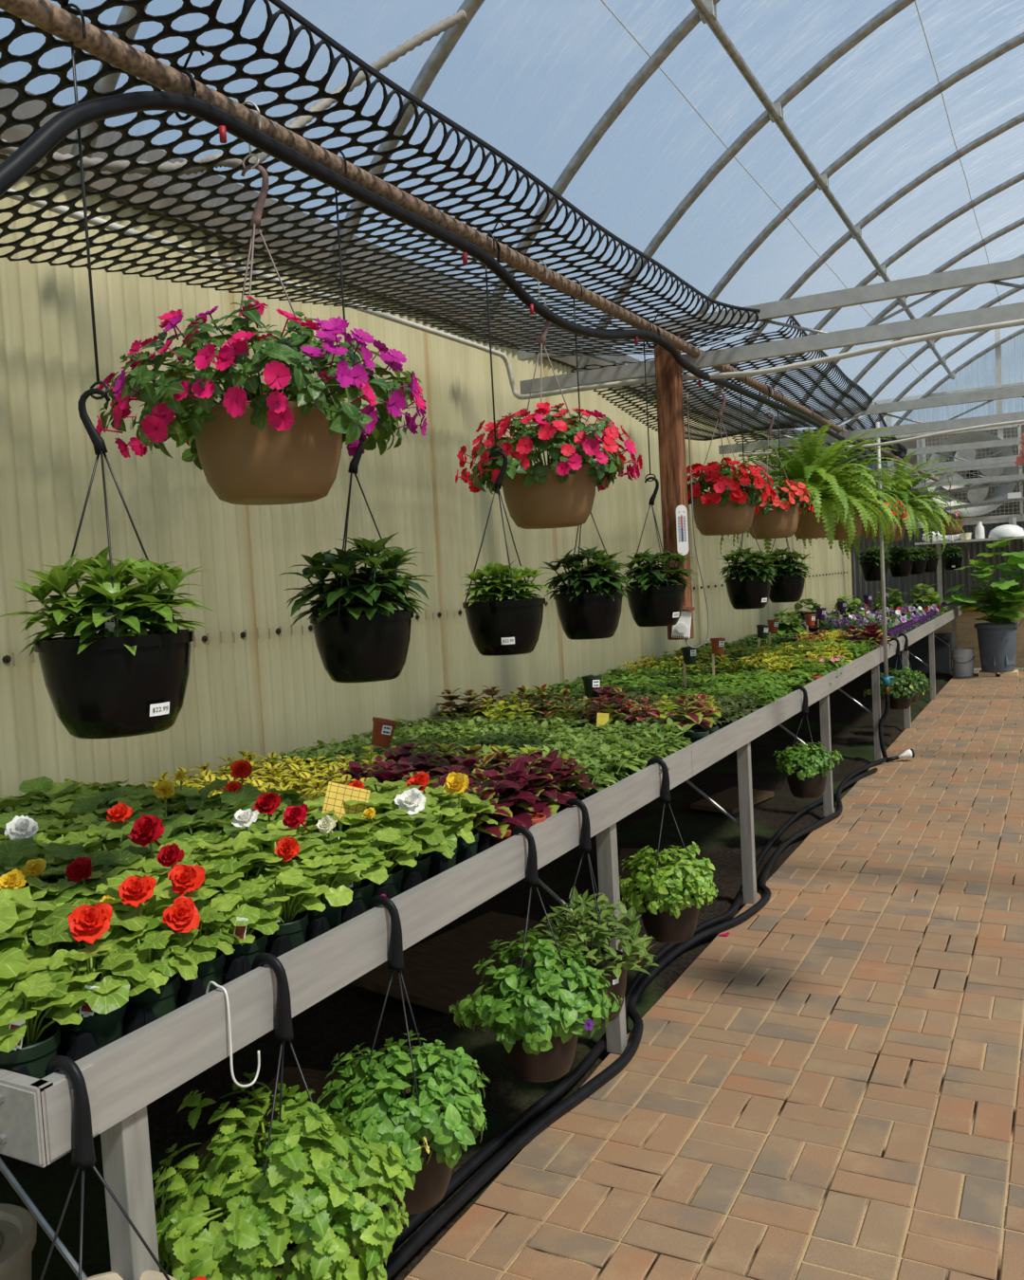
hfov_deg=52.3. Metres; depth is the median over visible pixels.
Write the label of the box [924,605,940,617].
pansy
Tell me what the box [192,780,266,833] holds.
begonias
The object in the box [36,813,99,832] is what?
begonias
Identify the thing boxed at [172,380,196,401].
flower
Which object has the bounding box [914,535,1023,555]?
wall shelf
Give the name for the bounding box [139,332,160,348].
flower
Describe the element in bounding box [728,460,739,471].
flower
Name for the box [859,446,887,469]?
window
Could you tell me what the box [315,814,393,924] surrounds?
begonias
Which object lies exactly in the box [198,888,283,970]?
begonias
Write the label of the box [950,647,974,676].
bucket
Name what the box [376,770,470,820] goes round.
begonias
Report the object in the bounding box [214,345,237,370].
flower
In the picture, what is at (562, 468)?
flower
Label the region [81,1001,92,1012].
picture
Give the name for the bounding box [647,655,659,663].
lime coleus
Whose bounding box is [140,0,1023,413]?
ceiling
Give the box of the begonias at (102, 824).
[65,820,124,839]
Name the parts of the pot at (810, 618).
pot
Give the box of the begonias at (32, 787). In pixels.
[0,775,71,814]
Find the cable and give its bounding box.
[685,392,709,648]
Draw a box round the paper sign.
[1007,492,1021,498]
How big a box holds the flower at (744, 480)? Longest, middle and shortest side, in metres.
0.059 x 0.055 x 0.054 m
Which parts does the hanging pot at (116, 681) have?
pot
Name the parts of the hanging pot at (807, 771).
pot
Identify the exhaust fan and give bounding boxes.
[921,423,1023,522]
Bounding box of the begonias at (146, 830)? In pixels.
[113,814,204,871]
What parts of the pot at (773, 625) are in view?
pot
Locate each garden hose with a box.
[383,757,886,1279]
[389,767,877,1253]
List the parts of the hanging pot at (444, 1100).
pot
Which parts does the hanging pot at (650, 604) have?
pot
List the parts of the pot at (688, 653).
pot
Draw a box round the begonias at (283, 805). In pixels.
[256,802,287,830]
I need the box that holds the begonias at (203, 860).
[154,841,255,883]
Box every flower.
[0,868,26,890]
[4,815,38,840]
[19,858,46,877]
[65,856,92,882]
[68,902,112,943]
[95,371,115,392]
[95,415,122,435]
[98,895,115,905]
[106,802,132,822]
[109,400,131,419]
[111,405,136,429]
[112,369,140,396]
[114,437,130,457]
[115,385,141,410]
[118,875,156,910]
[119,359,135,368]
[127,339,141,355]
[128,437,150,456]
[128,814,164,846]
[129,351,148,370]
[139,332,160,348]
[141,414,167,442]
[150,402,175,425]
[153,780,175,803]
[156,311,182,340]
[156,842,184,866]
[158,309,183,337]
[158,337,182,359]
[162,896,200,932]
[163,314,185,339]
[167,863,205,895]
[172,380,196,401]
[174,770,185,782]
[182,329,200,347]
[186,314,211,337]
[191,378,215,399]
[194,342,216,369]
[197,305,219,330]
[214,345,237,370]
[221,337,246,363]
[222,385,250,417]
[223,780,241,793]
[230,759,252,783]
[231,330,255,355]
[231,808,259,832]
[239,302,264,328]
[245,294,268,320]
[253,791,280,817]
[257,332,276,339]
[262,360,291,389]
[266,390,288,413]
[266,406,293,430]
[274,836,299,861]
[275,308,301,337]
[282,803,308,830]
[300,321,318,329]
[300,345,326,371]
[304,316,319,330]
[314,316,334,345]
[315,328,342,355]
[315,814,335,833]
[316,367,331,382]
[320,315,349,344]
[322,341,347,368]
[326,359,352,387]
[344,332,367,351]
[346,438,365,457]
[347,780,365,789]
[349,328,374,354]
[349,381,377,406]
[350,364,368,388]
[351,345,375,369]
[357,404,378,434]
[359,425,366,440]
[362,807,375,822]
[371,339,390,360]
[379,350,402,377]
[380,388,405,418]
[386,348,407,370]
[394,411,418,434]
[394,787,425,814]
[400,371,418,400]
[401,408,420,427]
[402,390,426,410]
[406,395,426,416]
[406,770,429,793]
[407,415,427,436]
[414,376,422,394]
[443,771,469,798]
[455,469,468,483]
[457,445,472,458]
[458,455,473,468]
[460,467,470,479]
[462,471,470,483]
[466,474,479,490]
[468,484,481,493]
[469,456,478,469]
[471,444,480,458]
[472,433,488,447]
[475,420,491,433]
[477,461,493,478]
[479,450,495,464]
[483,421,496,432]
[483,430,499,448]
[492,470,499,483]
[497,421,511,435]
[497,426,511,439]
[498,417,511,427]
[499,441,512,457]
[501,413,514,426]
[511,450,517,457]
[513,408,528,422]
[514,453,530,469]
[516,436,533,454]
[521,410,530,417]
[521,413,533,429]
[533,407,550,415]
[533,413,549,431]
[536,402,549,411]
[537,423,555,439]
[550,402,564,409]
[551,420,567,432]
[553,408,568,421]
[555,461,569,475]
[560,443,575,456]
[566,453,582,470]
[571,407,585,421]
[573,431,587,444]
[577,408,590,421]
[582,438,600,456]
[585,409,593,422]
[590,409,606,423]
[594,429,605,441]
[595,451,608,464]
[598,476,608,490]
[601,435,619,453]
[603,425,619,438]
[611,439,625,455]
[613,424,630,439]
[617,449,626,462]
[617,463,633,480]
[617,466,623,476]
[619,438,636,453]
[620,438,636,457]
[620,450,636,466]
[621,465,637,479]
[623,462,639,477]
[627,454,642,469]
[689,472,699,482]
[691,462,702,469]
[692,465,702,475]
[692,482,700,492]
[692,487,701,497]
[699,465,708,475]
[700,493,711,504]
[704,467,716,475]
[704,471,714,483]
[709,463,720,473]
[709,492,721,503]
[712,473,723,482]
[713,481,725,493]
[718,475,727,486]
[720,457,731,464]
[723,476,733,488]
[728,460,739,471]
[728,480,739,490]
[729,490,740,502]
[731,489,742,497]
[735,466,749,479]
[737,491,748,504]
[738,475,750,486]
[748,465,757,475]
[752,475,765,489]
[757,483,770,495]
[759,491,767,501]
[772,498,781,506]
[780,501,787,509]
[787,496,795,504]
[790,484,799,491]
[794,489,804,495]
[798,481,805,488]
[803,494,808,502]
[841,620,849,625]
[900,616,906,622]
[912,615,917,621]
[1014,453,1023,465]
[1018,444,1023,456]
[1019,432,1023,444]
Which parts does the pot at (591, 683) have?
pot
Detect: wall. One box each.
[0,159,852,798]
[851,332,1023,668]
[852,424,1023,521]
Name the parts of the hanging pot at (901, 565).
pot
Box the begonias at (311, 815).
[276,804,347,839]
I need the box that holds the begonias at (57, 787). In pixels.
[40,778,102,797]
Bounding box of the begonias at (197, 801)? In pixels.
[160,778,229,815]
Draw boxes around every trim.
[0,78,834,456]
[848,382,1023,406]
[855,603,1023,611]
[867,422,1023,440]
[885,412,894,467]
[905,513,1023,529]
[916,438,924,508]
[935,527,943,603]
[994,329,1004,439]
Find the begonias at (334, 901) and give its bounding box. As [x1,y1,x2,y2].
[274,836,366,931]
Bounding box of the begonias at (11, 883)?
[0,868,83,912]
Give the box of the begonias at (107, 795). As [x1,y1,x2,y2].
[82,790,139,812]
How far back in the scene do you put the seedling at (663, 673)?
6.77 m
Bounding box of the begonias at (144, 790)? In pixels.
[125,781,165,795]
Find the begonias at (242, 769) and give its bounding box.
[195,759,252,812]
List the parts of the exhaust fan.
blade, blade, motor, blade, blade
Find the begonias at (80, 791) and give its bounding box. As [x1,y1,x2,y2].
[68,782,118,798]
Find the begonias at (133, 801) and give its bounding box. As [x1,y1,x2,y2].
[94,791,171,819]
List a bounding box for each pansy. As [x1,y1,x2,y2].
[736,637,754,644]
[746,637,764,645]
[756,637,776,644]
[768,637,788,643]
[770,633,783,641]
[782,637,795,642]
[783,632,794,638]
[824,619,841,630]
[834,617,850,628]
[841,619,863,629]
[848,614,857,623]
[866,614,875,623]
[875,617,887,627]
[889,609,900,619]
[900,615,917,626]
[906,606,914,615]
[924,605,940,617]
[940,601,952,613]
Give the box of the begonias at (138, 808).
[124,806,164,821]
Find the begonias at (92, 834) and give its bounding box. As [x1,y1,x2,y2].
[51,827,120,867]
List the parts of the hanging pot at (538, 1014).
pot, flower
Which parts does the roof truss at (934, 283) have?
web rod, web rod, web rod, web rod, web rod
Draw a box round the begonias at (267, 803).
[239,791,313,856]
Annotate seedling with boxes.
[417,715,448,726]
[430,711,460,728]
[445,712,476,729]
[465,708,487,722]
[478,715,501,730]
[491,694,511,710]
[501,710,530,726]
[503,695,526,712]
[516,714,541,727]
[526,685,550,694]
[530,714,564,725]
[533,694,559,706]
[536,704,556,720]
[541,711,576,727]
[546,684,562,693]
[549,678,577,689]
[552,685,575,693]
[556,695,583,713]
[561,681,584,690]
[562,692,585,703]
[569,710,587,730]
[574,692,600,704]
[575,702,599,722]
[577,714,600,731]
[578,697,600,719]
[589,713,630,732]
[601,676,616,683]
[602,675,622,680]
[603,665,624,675]
[608,676,638,687]
[608,684,633,693]
[609,677,630,686]
[614,670,637,676]
[614,702,650,724]
[619,695,662,713]
[621,681,639,692]
[621,707,649,726]
[622,674,649,684]
[623,692,642,703]
[624,668,636,676]
[625,688,643,695]
[627,682,652,693]
[633,692,658,711]
[634,716,666,731]
[636,669,653,675]
[636,671,661,679]
[636,679,658,686]
[637,666,652,671]
[638,704,672,719]
[640,678,665,685]
[640,683,664,691]
[640,687,671,695]
[640,709,674,726]
[641,667,663,675]
[644,684,671,694]
[648,675,671,681]
[653,661,682,669]
[654,690,682,700]
[655,668,671,675]
[655,673,675,678]
[656,713,682,734]
[658,655,676,665]
[660,678,678,685]
[661,682,683,692]
[663,666,681,673]
[663,668,686,676]
[665,672,694,680]
[665,678,698,688]
[667,692,691,706]
[668,675,687,682]
[669,676,698,688]
[676,669,703,676]
[677,684,694,693]
[681,663,708,673]
[681,669,704,679]
[683,713,724,729]
[687,686,713,694]
[687,691,705,694]
[691,676,714,683]
[691,683,709,693]
[692,674,706,678]
[692,680,709,690]
[692,680,728,691]
[694,656,712,666]
[697,673,713,678]
[700,667,723,676]
[701,689,725,703]
[702,660,723,668]
[704,662,725,670]
[704,695,730,703]
[707,686,728,694]
[708,666,730,676]
[708,676,730,688]
[710,704,736,725]
[712,687,744,707]
[713,674,741,684]
[713,695,755,717]
[714,660,741,670]
[716,681,748,691]
[718,652,740,662]
[718,703,745,725]
[723,679,748,688]
[724,642,733,649]
[725,687,756,703]
[726,660,749,674]
[728,694,761,713]
[730,650,752,662]
[730,691,765,711]
[731,643,749,649]
[731,669,751,676]
[733,674,746,679]
[734,678,755,683]
[737,691,769,708]
[738,671,763,680]
[738,684,767,694]
[741,664,767,672]
[744,676,778,690]
[744,682,767,692]
[747,689,771,703]
[748,669,770,675]
[748,685,785,703]
[752,674,776,685]
[753,673,783,682]
[762,682,788,698]
[762,686,787,700]
[768,678,792,694]
[772,670,797,675]
[773,676,804,692]
[774,674,805,687]
[779,669,811,685]
[783,641,806,649]
[783,659,818,670]
[783,670,814,684]
[789,662,832,684]
[798,647,822,658]
[798,671,818,682]
[802,640,823,646]
[804,661,840,675]
[809,665,824,674]
[812,657,843,671]
[818,661,831,672]
[832,656,856,667]
[835,648,857,660]
[839,639,856,644]
[843,642,864,658]
[850,644,868,658]
[853,642,869,654]
[855,637,880,651]
[858,640,871,653]
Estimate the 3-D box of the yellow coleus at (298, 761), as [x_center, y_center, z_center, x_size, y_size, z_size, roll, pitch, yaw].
[-0.742,0.473,3.587,0.169,0.131,0.162,-5,4,-29]
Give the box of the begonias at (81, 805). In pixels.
[37,795,108,824]
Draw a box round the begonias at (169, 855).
[141,842,263,948]
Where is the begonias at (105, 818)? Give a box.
[71,813,128,822]
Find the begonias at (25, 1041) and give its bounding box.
[0,968,87,1078]
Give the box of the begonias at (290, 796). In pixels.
[220,786,308,814]
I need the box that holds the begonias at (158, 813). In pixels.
[92,809,171,851]
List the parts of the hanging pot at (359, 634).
pot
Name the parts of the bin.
handle panel, handle panel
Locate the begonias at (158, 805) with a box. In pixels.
[144,802,197,816]
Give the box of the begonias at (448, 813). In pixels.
[412,802,475,870]
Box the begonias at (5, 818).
[0,812,65,841]
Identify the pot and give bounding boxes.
[0,388,213,738]
[0,1021,60,1078]
[33,1009,66,1056]
[39,1055,206,1279]
[56,1003,126,1053]
[123,971,180,1020]
[152,952,429,1279]
[177,948,225,1001]
[222,928,268,970]
[265,910,309,952]
[279,433,433,682]
[305,894,343,931]
[315,895,489,1214]
[340,877,374,924]
[361,863,403,897]
[368,716,398,756]
[389,852,431,893]
[428,841,457,870]
[449,825,622,1082]
[456,829,478,859]
[461,449,552,656]
[493,822,525,844]
[501,463,596,529]
[519,798,658,1023]
[530,812,546,826]
[540,512,631,639]
[581,675,602,713]
[619,476,698,626]
[619,757,718,943]
[680,645,696,686]
[683,729,709,743]
[693,724,718,734]
[710,638,725,676]
[717,526,777,609]
[756,624,768,650]
[759,538,814,603]
[767,619,779,649]
[773,685,843,798]
[804,614,815,639]
[806,675,822,681]
[815,608,825,635]
[836,601,846,623]
[855,538,892,581]
[862,594,871,619]
[863,637,932,709]
[879,591,888,600]
[886,518,916,577]
[886,629,895,637]
[886,631,893,640]
[888,628,899,638]
[891,626,902,634]
[896,633,927,702]
[897,623,908,633]
[900,622,911,631]
[904,521,929,574]
[921,534,940,572]
[938,534,965,569]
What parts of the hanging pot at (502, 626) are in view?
pot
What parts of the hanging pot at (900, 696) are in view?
pot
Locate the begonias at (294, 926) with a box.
[244,867,329,952]
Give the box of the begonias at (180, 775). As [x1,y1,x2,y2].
[143,770,198,814]
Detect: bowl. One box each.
[188,400,342,505]
[689,495,754,535]
[748,503,801,539]
[793,510,837,539]
[829,513,862,540]
[860,515,897,538]
[875,521,905,542]
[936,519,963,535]
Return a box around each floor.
[0,668,1023,1279]
[973,667,1023,670]
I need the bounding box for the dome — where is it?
[987,524,1023,538]
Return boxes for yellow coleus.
[145,771,176,787]
[167,767,200,790]
[170,777,188,786]
[170,780,198,787]
[187,762,214,789]
[189,769,216,788]
[193,774,223,792]
[196,786,222,797]
[207,766,240,783]
[209,756,240,776]
[214,775,240,790]
[215,774,247,793]
[233,754,269,781]
[237,749,262,772]
[239,761,271,787]
[242,776,265,789]
[252,779,274,791]
[256,751,287,774]
[257,762,287,782]
[257,762,297,789]
[257,784,279,795]
[271,776,293,788]
[275,785,300,794]
[276,755,312,786]
[279,758,316,786]
[279,764,319,790]
[280,747,327,777]
[288,771,324,791]
[299,787,319,800]
[300,794,322,800]
[303,780,328,800]
[304,756,329,783]
[310,790,326,800]
[312,761,339,784]
[321,754,354,784]
[322,764,349,786]
[330,774,367,789]
[333,762,350,781]
[349,777,369,789]
[361,759,374,770]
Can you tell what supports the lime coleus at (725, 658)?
in the tray
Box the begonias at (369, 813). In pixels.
[300,807,396,868]
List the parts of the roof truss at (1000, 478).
web rod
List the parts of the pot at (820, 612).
pot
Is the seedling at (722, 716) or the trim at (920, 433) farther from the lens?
the trim at (920, 433)
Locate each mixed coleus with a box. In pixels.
[428,688,472,720]
[449,689,489,719]
[471,685,510,711]
[472,697,504,718]
[476,694,497,709]
[488,700,515,729]
[501,692,527,713]
[507,685,541,713]
[509,702,540,726]
[524,683,571,717]
[544,688,582,716]
[548,703,579,723]
[571,697,596,719]
[582,694,621,722]
[585,685,629,723]
[586,694,616,710]
[594,702,625,731]
[612,687,639,718]
[619,697,641,720]
[626,694,662,720]
[653,694,679,714]
[653,701,682,727]
[658,694,715,731]
[674,692,714,728]
[692,694,724,716]
[704,695,722,717]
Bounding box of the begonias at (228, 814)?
[162,807,235,837]
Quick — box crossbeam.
[717,385,1023,454]
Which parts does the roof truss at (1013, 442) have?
web rod, web rod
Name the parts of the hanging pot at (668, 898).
pot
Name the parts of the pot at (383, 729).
pot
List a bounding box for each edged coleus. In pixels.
[343,769,368,783]
[365,754,399,780]
[402,771,429,782]
[427,741,458,784]
[463,786,512,841]
[468,768,508,807]
[471,752,511,791]
[479,745,513,772]
[494,757,560,818]
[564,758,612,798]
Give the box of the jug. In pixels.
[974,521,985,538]
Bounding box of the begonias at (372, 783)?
[363,777,406,791]
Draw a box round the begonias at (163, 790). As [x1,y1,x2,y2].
[153,780,201,834]
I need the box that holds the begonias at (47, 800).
[21,783,79,814]
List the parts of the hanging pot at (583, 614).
pot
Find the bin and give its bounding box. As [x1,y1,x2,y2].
[973,621,1019,672]
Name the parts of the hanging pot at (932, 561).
pot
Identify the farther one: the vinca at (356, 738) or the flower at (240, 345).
the vinca at (356, 738)
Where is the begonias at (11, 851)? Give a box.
[0,836,51,878]
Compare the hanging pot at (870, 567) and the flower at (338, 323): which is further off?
the hanging pot at (870, 567)
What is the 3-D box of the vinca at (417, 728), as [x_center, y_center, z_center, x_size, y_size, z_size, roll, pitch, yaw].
[-0.390,0.440,4.462,0.213,0.155,0.204,-4,3,-10]
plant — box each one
[768,607,806,637]
[784,598,828,627]
[828,594,868,621]
[840,623,864,642]
[870,587,909,613]
[903,583,942,609]
[915,591,948,611]
[942,536,1023,624]
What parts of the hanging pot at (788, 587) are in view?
pot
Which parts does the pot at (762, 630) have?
pot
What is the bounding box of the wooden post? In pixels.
[654,333,694,639]
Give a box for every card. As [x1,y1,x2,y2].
[321,781,370,839]
[596,713,608,727]
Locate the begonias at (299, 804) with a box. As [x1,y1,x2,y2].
[275,802,303,815]
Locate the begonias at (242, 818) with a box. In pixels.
[198,808,277,880]
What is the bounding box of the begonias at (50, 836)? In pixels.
[35,825,87,865]
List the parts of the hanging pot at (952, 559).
pot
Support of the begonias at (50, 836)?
in the tray
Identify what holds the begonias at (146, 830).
in the tray at (282, 945)
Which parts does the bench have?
rail, leg, leg, leg, leg, leg, leg, leg, leg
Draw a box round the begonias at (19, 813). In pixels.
[2,810,39,833]
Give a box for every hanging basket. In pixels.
[95,164,427,505]
[455,304,642,529]
[686,392,776,535]
[748,412,816,539]
[855,455,907,538]
[936,482,965,535]
[1012,432,1023,485]
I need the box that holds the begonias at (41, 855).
[0,839,53,865]
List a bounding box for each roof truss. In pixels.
[517,257,1023,394]
[816,438,1022,475]
[861,462,1023,489]
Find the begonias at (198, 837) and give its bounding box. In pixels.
[183,832,209,850]
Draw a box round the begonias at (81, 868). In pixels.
[65,856,157,928]
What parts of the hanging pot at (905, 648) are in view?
pot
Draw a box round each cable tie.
[174,51,204,120]
[483,222,503,268]
[645,312,662,347]
[758,380,770,399]
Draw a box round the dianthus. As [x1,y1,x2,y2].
[815,657,841,670]
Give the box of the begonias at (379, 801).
[315,797,426,848]
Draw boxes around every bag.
[921,530,946,542]
[945,533,960,540]
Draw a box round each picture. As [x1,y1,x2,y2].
[10,1024,20,1045]
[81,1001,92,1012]
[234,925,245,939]
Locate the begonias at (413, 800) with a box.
[377,787,455,893]
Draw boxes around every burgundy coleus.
[339,760,383,783]
[364,760,415,788]
[382,750,405,777]
[387,742,437,767]
[392,756,434,787]
[406,751,449,784]
[429,765,473,787]
[429,772,472,794]
[432,755,463,771]
[441,754,489,782]
[452,745,483,762]
[467,777,480,808]
[473,768,541,841]
[486,749,515,778]
[493,759,545,818]
[496,756,521,781]
[510,755,573,811]
[517,750,543,767]
[532,749,582,798]
[552,758,601,804]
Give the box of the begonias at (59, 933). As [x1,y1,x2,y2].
[0,915,114,1056]
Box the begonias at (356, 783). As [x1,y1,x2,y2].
[300,780,378,832]
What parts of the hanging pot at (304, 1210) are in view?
pot, flower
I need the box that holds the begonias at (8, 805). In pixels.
[0,796,58,815]
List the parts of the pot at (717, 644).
pot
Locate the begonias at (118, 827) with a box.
[70,802,159,859]
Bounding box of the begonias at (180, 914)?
[97,868,219,971]
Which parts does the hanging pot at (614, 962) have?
pot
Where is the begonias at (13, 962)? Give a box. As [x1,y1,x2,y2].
[0,932,50,1019]
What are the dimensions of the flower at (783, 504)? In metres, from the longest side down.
0.047 x 0.042 x 0.042 m
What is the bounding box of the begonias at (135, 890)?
[115,875,198,1020]
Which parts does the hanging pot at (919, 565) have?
pot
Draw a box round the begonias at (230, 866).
[196,845,287,915]
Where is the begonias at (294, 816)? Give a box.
[273,803,355,870]
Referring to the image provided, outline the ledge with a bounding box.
[878,632,951,671]
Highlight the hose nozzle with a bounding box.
[885,749,914,762]
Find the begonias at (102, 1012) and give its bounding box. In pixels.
[37,902,160,1053]
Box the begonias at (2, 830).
[0,826,5,841]
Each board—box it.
[197,1066,411,1160]
[350,911,577,1013]
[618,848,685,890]
[690,786,774,814]
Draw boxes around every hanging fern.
[719,422,918,554]
[786,449,905,548]
[838,449,970,559]
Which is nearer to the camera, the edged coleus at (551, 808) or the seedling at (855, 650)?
the edged coleus at (551, 808)
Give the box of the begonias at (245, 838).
[224,829,343,897]
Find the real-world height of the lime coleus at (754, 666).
0.149 m
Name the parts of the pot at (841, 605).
pot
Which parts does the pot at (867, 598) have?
pot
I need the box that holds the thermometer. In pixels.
[675,504,688,555]
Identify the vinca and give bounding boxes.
[265,751,307,776]
[286,746,324,767]
[299,739,334,761]
[308,748,339,777]
[312,751,342,777]
[316,737,347,755]
[317,743,366,768]
[319,752,371,778]
[324,734,364,751]
[332,743,357,756]
[333,733,371,755]
[341,739,388,757]
[342,746,389,760]
[347,731,372,749]
[374,734,412,752]
[376,746,392,760]
[391,728,413,741]
[393,724,405,738]
[394,716,422,737]
[394,724,431,737]
[397,733,432,751]
[399,718,432,732]
[401,737,442,759]
[403,725,430,742]
[408,725,450,743]
[409,741,435,759]
[418,721,440,737]
[420,729,456,738]
[421,718,452,731]
[426,731,461,751]
[432,723,457,736]
[433,736,450,745]
[439,720,475,745]
[441,735,460,749]
[442,716,476,733]
[448,719,483,736]
[449,743,471,765]
[451,733,474,747]
[453,737,487,747]
[462,726,498,745]
[463,731,494,749]
[466,733,513,751]
[467,716,501,732]
[473,730,503,745]
[476,744,507,755]
[477,717,515,734]
[478,723,504,738]
[480,731,521,749]
[489,724,521,741]
[494,727,535,749]
[498,713,537,734]
[502,738,538,755]
[503,726,528,738]
[506,748,534,755]
[512,736,546,753]
[513,723,545,742]
[516,736,552,753]
[517,727,553,749]
[519,720,556,739]
[519,744,547,754]
[526,726,565,744]
[530,714,565,731]
[533,734,569,750]
[536,749,582,773]
[543,741,574,758]
[548,716,587,734]
[548,731,571,743]
[549,723,574,740]
[554,733,597,758]
[558,728,596,736]
[558,748,590,767]
[561,732,602,754]
[561,741,622,763]
[570,725,601,740]
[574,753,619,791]
[576,717,606,734]
[579,743,618,758]
[579,744,636,781]
[583,734,609,744]
[585,725,618,745]
[585,733,627,756]
[591,744,641,782]
[594,719,636,740]
[598,738,630,751]
[598,740,651,775]
[608,720,636,739]
[614,726,641,750]
[618,722,651,741]
[618,738,656,768]
[632,721,657,739]
[633,736,668,758]
[634,729,678,758]
[636,723,687,753]
[652,717,694,749]
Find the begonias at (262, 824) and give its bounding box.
[189,801,270,840]
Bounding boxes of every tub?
[0,1203,36,1279]
[960,532,971,539]
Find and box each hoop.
[0,9,466,176]
[63,4,147,193]
[319,0,484,284]
[474,0,720,338]
[574,0,915,371]
[646,32,1023,399]
[699,112,1023,417]
[747,171,1023,420]
[777,217,1023,438]
[815,254,1023,433]
[843,329,989,467]
[844,283,1023,429]
[864,328,1023,467]
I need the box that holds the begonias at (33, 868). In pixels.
[19,858,108,895]
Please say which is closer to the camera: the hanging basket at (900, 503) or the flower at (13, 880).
the flower at (13, 880)
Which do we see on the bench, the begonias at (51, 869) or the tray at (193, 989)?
the tray at (193, 989)
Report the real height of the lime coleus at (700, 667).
0.128 m
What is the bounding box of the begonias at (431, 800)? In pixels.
[366,784,443,824]
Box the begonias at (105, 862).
[53,844,156,895]
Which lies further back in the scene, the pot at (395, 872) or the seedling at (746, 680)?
the seedling at (746, 680)
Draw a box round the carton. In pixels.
[1008,517,1016,525]
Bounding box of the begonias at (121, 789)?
[91,779,147,795]
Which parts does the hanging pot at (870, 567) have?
pot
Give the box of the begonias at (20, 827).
[4,815,93,888]
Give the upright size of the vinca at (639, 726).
0.148 m
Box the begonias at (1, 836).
[0,835,10,841]
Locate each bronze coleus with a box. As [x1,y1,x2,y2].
[793,634,804,640]
[794,632,808,641]
[804,623,822,641]
[811,634,821,640]
[814,631,824,641]
[819,633,835,641]
[820,631,837,641]
[832,629,841,640]
[832,634,849,642]
[859,623,892,645]
[860,629,882,649]
[861,622,888,645]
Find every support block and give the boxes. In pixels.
[978,670,997,676]
[1000,669,1018,676]
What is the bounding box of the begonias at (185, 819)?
[118,814,201,850]
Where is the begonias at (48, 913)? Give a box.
[0,893,75,959]
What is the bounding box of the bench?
[0,605,962,1279]
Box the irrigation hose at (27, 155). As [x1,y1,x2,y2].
[0,91,871,450]
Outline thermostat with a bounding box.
[671,605,694,639]
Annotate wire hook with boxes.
[205,981,260,1087]
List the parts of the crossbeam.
web rod, web rod, web rod, web rod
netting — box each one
[0,0,765,357]
[570,315,872,440]
[731,402,907,475]
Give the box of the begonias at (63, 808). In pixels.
[15,801,72,818]
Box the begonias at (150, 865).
[104,854,193,877]
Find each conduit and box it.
[7,188,1023,400]
[738,420,1023,457]
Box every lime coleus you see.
[357,745,378,767]
[411,744,438,767]
[431,743,459,775]
[457,744,493,769]
[479,745,517,772]
[515,747,544,767]
[554,753,580,790]
[621,661,637,671]
[625,661,643,673]
[636,655,647,667]
[640,658,656,670]
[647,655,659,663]
[653,660,670,674]
[658,656,670,668]
[662,658,675,672]
[668,650,682,665]
[671,656,684,671]
[682,664,698,671]
[695,652,711,663]
[695,663,709,671]
[710,654,732,665]
[714,655,729,667]
[719,660,743,673]
[726,646,744,655]
[730,657,751,674]
[736,655,753,663]
[743,659,764,672]
[745,650,759,659]
[747,646,761,659]
[749,652,763,663]
[757,653,775,664]
[757,658,784,672]
[758,645,773,656]
[759,650,771,661]
[760,651,779,663]
[769,656,787,669]
[771,641,797,654]
[773,656,786,671]
[774,650,790,660]
[776,658,800,674]
[782,648,794,656]
[791,654,810,669]
[794,644,808,654]
[803,642,821,658]
[804,649,819,658]
[806,658,826,676]
[812,646,827,658]
[816,652,831,660]
[820,644,835,653]
[821,651,841,660]
[824,641,837,651]
[831,646,852,663]
[833,643,854,659]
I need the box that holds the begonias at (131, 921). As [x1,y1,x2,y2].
[48,895,170,1020]
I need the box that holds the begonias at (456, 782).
[422,771,497,859]
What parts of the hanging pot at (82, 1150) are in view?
pot, flower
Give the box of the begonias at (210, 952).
[159,863,244,1001]
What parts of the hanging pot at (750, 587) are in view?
pot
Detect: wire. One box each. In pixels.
[62,2,109,400]
[240,100,261,168]
[334,149,348,402]
[479,230,503,457]
[534,259,547,305]
[568,278,582,432]
[636,316,656,481]
[712,365,724,394]
[735,369,746,462]
[763,384,772,414]
[773,389,783,495]
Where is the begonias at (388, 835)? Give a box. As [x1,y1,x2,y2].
[344,825,421,897]
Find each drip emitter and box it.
[219,125,226,143]
[462,252,467,264]
[529,304,533,314]
[634,336,638,345]
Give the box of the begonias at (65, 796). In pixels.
[48,793,95,814]
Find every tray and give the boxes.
[13,1006,145,1078]
[123,957,243,1024]
[222,918,323,974]
[306,886,388,933]
[384,859,443,898]
[428,836,490,871]
[477,834,496,847]
[556,802,564,813]
[576,784,612,800]
[591,768,641,784]
[715,722,731,730]
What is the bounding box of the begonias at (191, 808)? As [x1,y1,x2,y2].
[179,804,221,817]
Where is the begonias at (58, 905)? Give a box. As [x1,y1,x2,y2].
[21,898,79,949]
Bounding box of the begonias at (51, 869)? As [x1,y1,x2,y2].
[0,859,71,889]
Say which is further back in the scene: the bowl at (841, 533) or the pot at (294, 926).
the bowl at (841, 533)
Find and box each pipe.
[0,0,940,481]
[690,0,955,379]
[870,605,1023,612]
[875,421,894,758]
[922,479,1023,496]
[924,496,1023,511]
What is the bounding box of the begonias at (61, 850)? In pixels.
[25,841,123,883]

